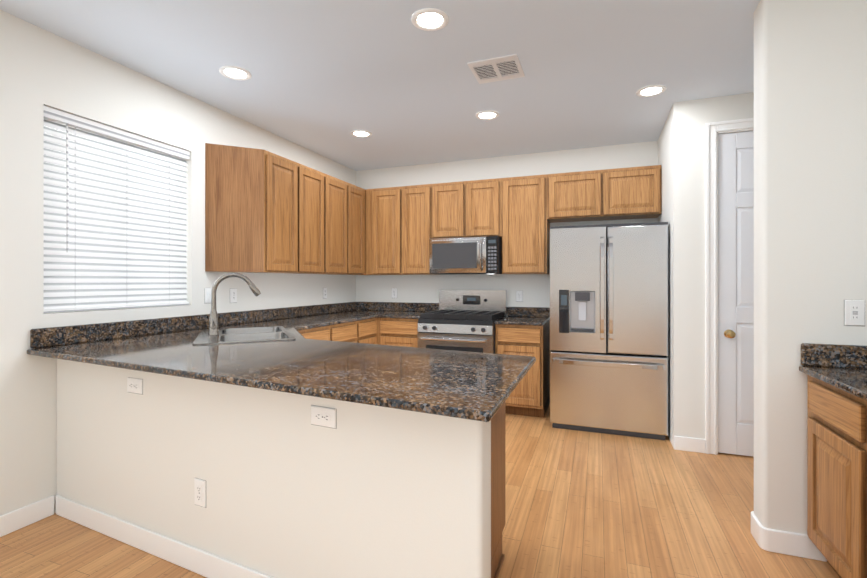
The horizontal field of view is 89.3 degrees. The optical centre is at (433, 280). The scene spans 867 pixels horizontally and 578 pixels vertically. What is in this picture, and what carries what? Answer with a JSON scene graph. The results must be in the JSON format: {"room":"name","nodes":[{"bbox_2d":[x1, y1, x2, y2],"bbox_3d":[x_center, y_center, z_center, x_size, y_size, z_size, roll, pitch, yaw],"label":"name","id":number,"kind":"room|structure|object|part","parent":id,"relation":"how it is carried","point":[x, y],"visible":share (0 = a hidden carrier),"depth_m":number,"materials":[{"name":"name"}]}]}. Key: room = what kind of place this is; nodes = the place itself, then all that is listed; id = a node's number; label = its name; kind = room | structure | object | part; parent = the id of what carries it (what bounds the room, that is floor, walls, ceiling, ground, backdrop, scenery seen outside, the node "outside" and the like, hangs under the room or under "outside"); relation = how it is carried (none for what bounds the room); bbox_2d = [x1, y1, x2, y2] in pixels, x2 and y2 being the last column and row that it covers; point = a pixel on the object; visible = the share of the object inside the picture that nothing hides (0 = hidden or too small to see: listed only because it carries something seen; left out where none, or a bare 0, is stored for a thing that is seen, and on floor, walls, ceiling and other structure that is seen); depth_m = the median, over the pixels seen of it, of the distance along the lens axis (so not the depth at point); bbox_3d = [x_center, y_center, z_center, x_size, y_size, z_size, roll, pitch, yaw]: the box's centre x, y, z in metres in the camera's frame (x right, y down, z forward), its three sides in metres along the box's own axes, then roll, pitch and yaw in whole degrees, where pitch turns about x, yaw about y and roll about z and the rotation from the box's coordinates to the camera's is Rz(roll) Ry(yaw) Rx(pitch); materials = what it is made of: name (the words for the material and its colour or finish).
{"room":"kitchen","nodes":[
{"label":"kitchen","id":0,"kind":"room"},
{"bbox_2d":[0,10,355,515],"bbox_3d":[-2.363,-0.040,1.962,0.150,2.660,7.850,0,0,21],"label":"wall","id":1,"kind":"structure","parent":0,"point":[40,68],"depth_m":2.43,"materials":[{"name":"white paint"}]},
{"bbox_2d":[0,495,53,536],"bbox_3d":[-2.848,1.237,0.438,0.013,0.105,4.256,0,0,21],"label":"baseboard","id":2,"kind":"structure","parent":1,"relation":"attached to","point":[19,518],"depth_m":2.31,"materials":[{"name":"white"}]},
{"bbox_2d":[204,288,211,303],"bbox_3d":[-1.737,0.113,3.399,0.012,0.120,0.075,0,0,21],"label":"light switch","id":3,"kind":"object","parent":1,"relation":"attached to","point":[207,295],"visible":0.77,"depth_m":3.38,"materials":[{"name":"white plastic"}]},
{"bbox_2d":[205,143,236,271],"bbox_3d":[-1.559,-0.566,3.455,0.301,0.988,0.295,0,0,21],"label":"upper cabinet","id":4,"kind":"object","parent":1,"relation":"attached to","point":[220,160],"depth_m":3.41,"materials":[{"name":"brown wood"}]},
{"bbox_2d":[230,288,236,302],"bbox_3d":[-1.652,0.121,3.631,0.009,0.120,0.075,0,0,21],"label":"outlet","id":5,"kind":"object","parent":1,"relation":"attached to","point":[233,295],"visible":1,"depth_m":3.62,"materials":[{"name":"white plastic"}]},
{"bbox_2d":[237,147,268,272],"bbox_3d":[-1.545,-0.566,3.462,0.322,0.988,0.311,0,0,21],"label":"upper cabinet","id":6,"kind":"object","parent":1,"relation":"attached to","point":[267,211],"depth_m":3.50,"materials":[{"name":"brown wood"}]},
{"bbox_2d":[269,152,300,273],"bbox_3d":[-1.422,-0.566,3.792,0.322,0.988,0.392,0,0,21],"label":"upper cabinet","id":7,"kind":"object","parent":1,"relation":"attached to","point":[284,173],"depth_m":3.74,"materials":[{"name":"brown wood"}]},
{"bbox_2d":[301,164,328,274],"bbox_3d":[-1.282,-0.566,4.165,0.322,0.988,0.406,0,0,21],"label":"upper cabinet","id":8,"kind":"object","parent":1,"relation":"attached to","point":[314,183],"depth_m":4.14,"materials":[{"name":"brown wood"}]},
{"bbox_2d":[323,288,326,298],"bbox_3d":[-1.195,0.133,4.849,0.009,0.120,0.075,0,0,21],"label":"outlet","id":9,"kind":"object","parent":1,"relation":"attached to","point":[324,293],"visible":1,"depth_m":4.84,"materials":[{"name":"white plastic"}]},
{"bbox_2d":[329,175,348,274],"bbox_3d":[-1.137,-0.566,4.552,0.322,0.988,0.420,0,0,21],"label":"upper cabinet","id":10,"kind":"object","parent":1,"relation":"attached to","point":[338,189],"depth_m":4.53,"materials":[{"name":"brown wood"}]},
{"bbox_2d":[349,183,364,274],"bbox_3d":[-1.002,-0.566,4.910,0.322,0.988,0.345,0,0,21],"label":"upper cabinet","id":11,"kind":"object","parent":1,"relation":"attached to","point":[356,194],"depth_m":4.87,"materials":[{"name":"brown wood"}]},
{"bbox_2d":[57,359,490,577],"bbox_3d":[-0.953,0.840,1.973,2.495,0.900,0.120,0,0,25],"label":"wall","id":12,"kind":"structure","parent":0,"point":[366,491],"depth_m":1.75,"materials":[{"name":"white paint"}]},
{"bbox_2d":[127,377,142,394],"bbox_3d":[-1.456,0.511,2.138,0.120,0.075,0.009,0,0,25],"label":"outlet","id":13,"kind":"object","parent":12,"relation":"attached to","point":[135,385],"visible":1,"depth_m":2.13,"materials":[{"name":"white plastic"}]},
{"bbox_2d":[56,495,273,577],"bbox_3d":[-0.960,1.237,1.904,2.484,0.105,0.209,0,0,21],"label":"baseboard","id":14,"kind":"structure","parent":12,"relation":"attached to","point":[193,559],"depth_m":2.06,"materials":[{"name":"white wood"}]},
{"bbox_2d":[194,478,205,507],"bbox_3d":[-1.032,0.936,1.938,0.075,0.120,0.009,0,0,25],"label":"outlet","id":15,"kind":"object","parent":12,"relation":"attached to","point":[199,492],"visible":1,"depth_m":1.93,"materials":[{"name":"white plastic"}]},
{"bbox_2d":[311,405,336,428],"bbox_3d":[-0.415,0.511,1.648,0.120,0.075,0.009,0,0,25],"label":"outlet","id":16,"kind":"object","parent":12,"relation":"attached to","point":[323,416],"visible":1,"depth_m":1.64,"materials":[{"name":"white plastic"}]},
{"bbox_2d":[0,0,760,170],"bbox_3d":[0.136,-1.400,1.052,5.770,0.060,8.100,0,0,21],"label":"ceiling","id":17,"kind":"structure","parent":0,"point":[327,78],"depth_m":2.75,"materials":[{"name":"grey paint"}]},
{"bbox_2d":[219,66,251,79],"bbox_3d":[-1.303,-1.365,2.889,0.196,0.009,0.196,0,0,21],"label":"recessed light","id":18,"kind":"object","parent":17,"relation":"in","point":[234,72],"visible":1,"depth_m":2.88,"materials":[{"name":"white glass"}]},
{"bbox_2d":[351,130,371,137],"bbox_3d":[-0.671,-1.365,4.077,0.196,0.009,0.196,0,0,21],"label":"recessed light","id":19,"kind":"object","parent":17,"relation":"in","point":[361,133],"visible":0.96,"depth_m":4.06,"materials":[{"name":"white glass"}]},
{"bbox_2d":[411,8,448,30],"bbox_3d":[-0.018,-1.365,2.300,0.196,0.009,0.196,0,0,21],"label":"recessed light","id":20,"kind":"object","parent":17,"relation":"in","point":[429,19],"visible":1,"depth_m":2.29,"materials":[{"name":"white glass"}]},
{"bbox_2d":[475,110,498,119],"bbox_3d":[0.443,-1.365,3.619,0.196,0.009,0.196,0,0,21],"label":"recessed light","id":21,"kind":"object","parent":17,"relation":"in","point":[487,115],"visible":0.98,"depth_m":3.61,"materials":[{"name":"white glass"}]},
{"bbox_2d":[467,54,524,83],"bbox_3d":[0.409,-1.365,2.840,0.310,0.009,0.300,0,0,21],"label":"ceiling vent","id":22,"kind":"object","parent":17,"relation":"in","point":[507,67],"visible":1,"depth_m":2.83,"materials":[{"name":"white metal"}]},
{"bbox_2d":[636,85,665,96],"bbox_3d":[1.565,-1.365,3.159,0.196,0.009,0.196,0,0,21],"label":"recessed light","id":23,"kind":"object","parent":17,"relation":"in","point":[650,90],"visible":1,"depth_m":3.15,"materials":[{"name":"white glass"}]},
{"bbox_2d":[0,404,840,577],"bbox_3d":[0.136,1.320,1.051,5.770,0.060,8.100,0,0,21],"label":"floor","id":24,"kind":"structure","parent":0,"point":[582,504],"depth_m":2.32,"materials":[{"name":"brown wood"}]},
{"bbox_2d":[298,325,333,340],"bbox_3d":[-1.274,0.839,3.748,0.630,0.902,0.460,0,0,21],"label":"base cabinet","id":25,"kind":"object","parent":24,"relation":"on","point":[326,332],"depth_m":3.71,"materials":[{"name":"brown wood"}]},
{"bbox_2d":[27,302,438,369],"bbox_3d":[-1.066,0.322,3.578,1.140,0.133,3.606,0,0,21],"label":"countertop","id":26,"kind":"structure","parent":25,"relation":"on","point":[131,345],"depth_m":2.75,"materials":[{"name":"stone"}]},
{"bbox_2d":[208,273,260,334],"bbox_3d":[-1.333,0.147,2.896,0.242,0.408,0.298,0,0,21],"label":"faucet","id":27,"kind":"object","parent":26,"relation":"on","point":[213,324],"visible":1,"depth_m":2.87,"materials":[{"name":"silver metal"}]},
{"bbox_2d":[193,326,295,344],"bbox_3d":[-1.266,0.446,2.949,0.560,0.186,0.840,0,0,-24],"label":"double-bowl sink","id":28,"kind":"object","parent":26,"relation":"in","point":[251,334],"visible":0.54,"depth_m":2.95,"materials":[{"name":"silver metal"}]},
{"bbox_2d":[334,320,361,342],"bbox_3d":[-1.112,0.839,4.178,0.630,0.902,0.460,0,0,21],"label":"base cabinet","id":29,"kind":"object","parent":24,"relation":"on","point":[350,331],"depth_m":4.14,"materials":[{"name":"brown wood"}]},
{"bbox_2d":[362,318,376,343],"bbox_3d":[-0.962,0.839,4.578,0.630,0.902,0.393,0,0,21],"label":"base cabinet","id":30,"kind":"object","parent":24,"relation":"on","point":[362,331],"depth_m":4.52,"materials":[{"name":"brown wood"}]},
{"bbox_2d":[377,318,417,347],"bbox_3d":[-0.265,0.839,4.867,0.510,0.902,0.630,0,0,21],"label":"base cabinet","id":31,"kind":"object","parent":24,"relation":"on","point":[397,332],"visible":0.33,"depth_m":4.58,"materials":[{"name":"brown wood"}]},
{"bbox_2d":[417,290,506,353],"bbox_3d":[0.310,0.695,4.571,0.764,1.190,0.780,0,0,21],"label":"gas range","id":32,"kind":"object","parent":24,"relation":"on","point":[461,320],"visible":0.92,"depth_m":4.35,"materials":[{"name":"grey metal"}]},
{"bbox_2d":[491,402,504,577],"bbox_3d":[-0.217,0.839,2.004,0.999,0.902,0.615,0,0,21],"label":"base cabinet","id":33,"kind":"object","parent":24,"relation":"on","point":[497,475],"visible":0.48,"depth_m":1.95,"materials":[{"name":"brown wood"}]},
{"bbox_2d":[137,338,535,421],"bbox_3d":[-0.534,0.373,2.051,1.887,0.028,1.119,0,0,21],"label":"countertop","id":34,"kind":"structure","parent":33,"relation":"on","point":[478,386],"depth_m":1.73,"materials":[{"name":"stone"}]},
{"bbox_2d":[495,320,549,417],"bbox_3d":[0.910,0.852,4.427,0.448,0.877,0.630,0,0,21],"label":"base cabinet","id":35,"kind":"object","parent":24,"relation":"on","point":[529,395],"visible":0.77,"depth_m":4.13,"materials":[{"name":"brown wood"}]},
{"bbox_2d":[494,307,549,325],"bbox_3d":[0.905,0.347,4.419,0.451,0.133,0.647,0,0,21],"label":"countertop","id":36,"kind":"structure","parent":35,"relation":"on","point":[536,316],"depth_m":4.64,"materials":[{"name":"stone"}]},
{"bbox_2d":[550,222,667,439],"bbox_3d":[1.574,0.406,4.010,0.925,1.768,0.839,0,0,21],"label":"refrigerator","id":37,"kind":"object","parent":24,"relation":"on","point":[608,328],"visible":1,"depth_m":3.66,"materials":[{"name":"grey metal"}]},
{"bbox_2d":[807,375,854,577],"bbox_3d":[1.938,0.856,1.705,0.647,0.868,0.504,0,0,21],"label":"base cabinet","id":38,"kind":"object","parent":24,"relation":"on","point":[837,476],"depth_m":1.80,"materials":[{"name":"brown wood"}]},
{"bbox_2d":[855,396,866,577],"bbox_3d":[1.767,0.856,1.247,0.647,0.868,0.474,0,0,21],"label":"base cabinet","id":39,"kind":"object","parent":24,"relation":"on","point":[860,404],"depth_m":1.60,"materials":[{"name":"brown wood"}]},
{"bbox_2d":[799,343,866,400],"bbox_3d":[1.599,0.356,0.820,0.662,0.133,2.400,0,0,21],"label":"countertop","id":40,"kind":"structure","parent":39,"relation":"on","point":[834,365],"depth_m":1.97,"materials":[{"name":"stone"}]},
{"bbox_2d":[356,141,657,350],"bbox_3d":[0.693,-0.040,4.928,3.490,2.660,0.150,0,0,21],"label":"wall","id":41,"kind":"structure","parent":0,"point":[535,288],"depth_m":4.86,"materials":[{"name":"white paint"}]},
{"bbox_2d":[365,186,400,274],"bbox_3d":[-0.523,-0.566,5.129,0.461,0.988,0.322,0,0,21],"label":"upper cabinet","id":42,"kind":"object","parent":41,"relation":"attached to","point":[382,205],"depth_m":4.98,"materials":[{"name":"brown wood"}]},
{"bbox_2d":[392,288,396,297],"bbox_3d":[-0.472,0.145,5.279,0.075,0.120,0.009,0,0,21],"label":"outlet","id":43,"kind":"object","parent":41,"relation":"attached to","point":[394,292],"visible":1,"depth_m":5.27,"materials":[{"name":"white plastic"}]},
{"bbox_2d":[401,184,438,274],"bbox_3d":[-0.139,-0.566,4.985,0.361,0.988,0.322,0,0,21],"label":"upper cabinet","id":44,"kind":"object","parent":41,"relation":"attached to","point":[416,200],"depth_m":4.84,"materials":[{"name":"brown wood"}]},
{"bbox_2d":[433,181,464,237],"bbox_3d":[0.207,-0.761,4.855,0.378,0.599,0.322,0,0,21],"label":"upper cabinet","id":45,"kind":"object","parent":41,"relation":"attached to","point":[448,198],"depth_m":4.70,"materials":[{"name":"brown wood"}]},
{"bbox_2d":[465,178,500,236],"bbox_3d":[0.569,-0.761,4.719,0.395,0.599,0.322,0,0,21],"label":"upper cabinet","id":46,"kind":"object","parent":41,"relation":"attached to","point":[482,197],"depth_m":4.57,"materials":[{"name":"brown wood"}]},
{"bbox_2d":[429,236,501,274],"bbox_3d":[0.359,-0.261,4.719,0.738,0.393,0.470,0,0,21],"label":"microwave","id":47,"kind":"object","parent":46,"relation":"attached to","point":[466,255],"visible":0.98,"depth_m":4.55,"materials":[{"name":"grey metal"}]},
{"bbox_2d":[516,291,522,301],"bbox_3d":[0.929,0.165,4.754,0.075,0.120,0.009,0,0,21],"label":"outlet","id":48,"kind":"object","parent":41,"relation":"attached to","point":[519,296],"visible":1,"depth_m":4.75,"materials":[{"name":"white plastic"}]},
{"bbox_2d":[501,174,549,273],"bbox_3d":[0.965,-0.566,4.571,0.450,0.988,0.322,0,0,21],"label":"upper cabinet","id":49,"kind":"object","parent":41,"relation":"attached to","point":[525,225],"depth_m":4.42,"materials":[{"name":"brown wood"}]},
{"bbox_2d":[549,170,604,222],"bbox_3d":[1.415,-0.837,4.402,0.512,0.446,0.322,0,0,21],"label":"upper cabinet","id":50,"kind":"object","parent":41,"relation":"attached to","point":[573,196],"depth_m":4.25,"materials":[{"name":"brown wood"}]},
{"bbox_2d":[605,165,660,219],"bbox_3d":[1.891,-0.837,4.224,0.505,0.446,0.322,0,0,21],"label":"upper cabinet","id":51,"kind":"object","parent":41,"relation":"attached to","point":[631,192],"depth_m":4.08,"materials":[{"name":"brown wood"}]},
{"bbox_2d":[658,110,670,441],"bbox_3d":[2.093,-0.040,3.863,0.120,2.660,0.860,0,0,21],"label":"wall","id":52,"kind":"structure","parent":0,"point":[664,150],"depth_m":3.62,"materials":[{"name":"white paint"}]},
{"bbox_2d":[671,92,753,447],"bbox_3d":[2.801,-0.040,3.074,2.000,2.660,0.120,0,0,21],"label":"wall","id":53,"kind":"structure","parent":0,"point":[690,119],"depth_m":3.33,"materials":[{"name":"white paint"}]},
{"bbox_2d":[674,436,705,452],"bbox_3d":[1.940,1.238,3.326,0.207,0.105,0.013,0,0,21],"label":"baseboard","id":54,"kind":"structure","parent":53,"relation":"attached to","point":[690,444],"depth_m":3.32,"materials":[{"name":"white wood"}]},
{"bbox_2d":[705,118,753,454],"bbox_3d":[2.503,0.055,3.176,0.950,2.470,0.138,0,0,21],"label":"door frame","id":55,"kind":"structure","parent":53,"relation":"attached to","point":[713,130],"depth_m":3.27,"materials":[{"name":"white wood"}]},
{"bbox_2d":[718,131,753,456],"bbox_3d":[2.484,0.092,3.124,0.780,2.375,0.106,0,0,21],"label":"pantry door","id":56,"kind":"structure","parent":53,"relation":"in","point":[736,287],"depth_m":3.24,"materials":[{"name":"white wood"}]},
{"bbox_3d":[2.176,0.390,3.220,0.064,0.064,0.069,0,0,21],"label":"door knob","id":57,"kind":"part","parent":56,"relation":"part of","materials":[{"name":"gold metal"}]},
{"bbox_2d":[754,0,866,560],"bbox_3d":[2.550,-0.040,1.834,2.000,2.660,0.160,0,0,21],"label":"wall","id":58,"kind":"structure","parent":0,"point":[810,166],"depth_m":2.06,"materials":[{"name":"white paint"}]},
{"bbox_2d":[751,511,826,561],"bbox_3d":[1.720,1.237,2.145,0.253,0.105,0.186,0,0,21],"label":"baseboard","id":59,"kind":"structure","parent":58,"relation":"attached to","point":[786,543],"depth_m":2.07,"materials":[{"name":"white wood"}]},
{"bbox_2d":[844,300,864,326],"bbox_3d":[1.905,0.145,1.985,0.075,0.120,0.009,0,0,21],"label":"outlet","id":60,"kind":"object","parent":58,"relation":"attached to","point":[854,312],"visible":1,"depth_m":1.98,"materials":[{"name":"white plastic"}]},
{"bbox_3d":[-2.074,-0.392,2.868,0.045,1.142,0.928,0,0,21],"label":"window","id":61,"kind":"structure","parent":0,"visible":0},
{"bbox_2d":[44,105,189,312],"bbox_3d":[-1.992,-0.393,2.838,0.080,1.138,0.918,0,0,21],"label":"window blinds","id":62,"kind":"object","parent":61,"relation":"attached to","point":[115,226],"visible":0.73,"depth_m":2.75,"materials":[{"name":"white plastic"}]}
]}

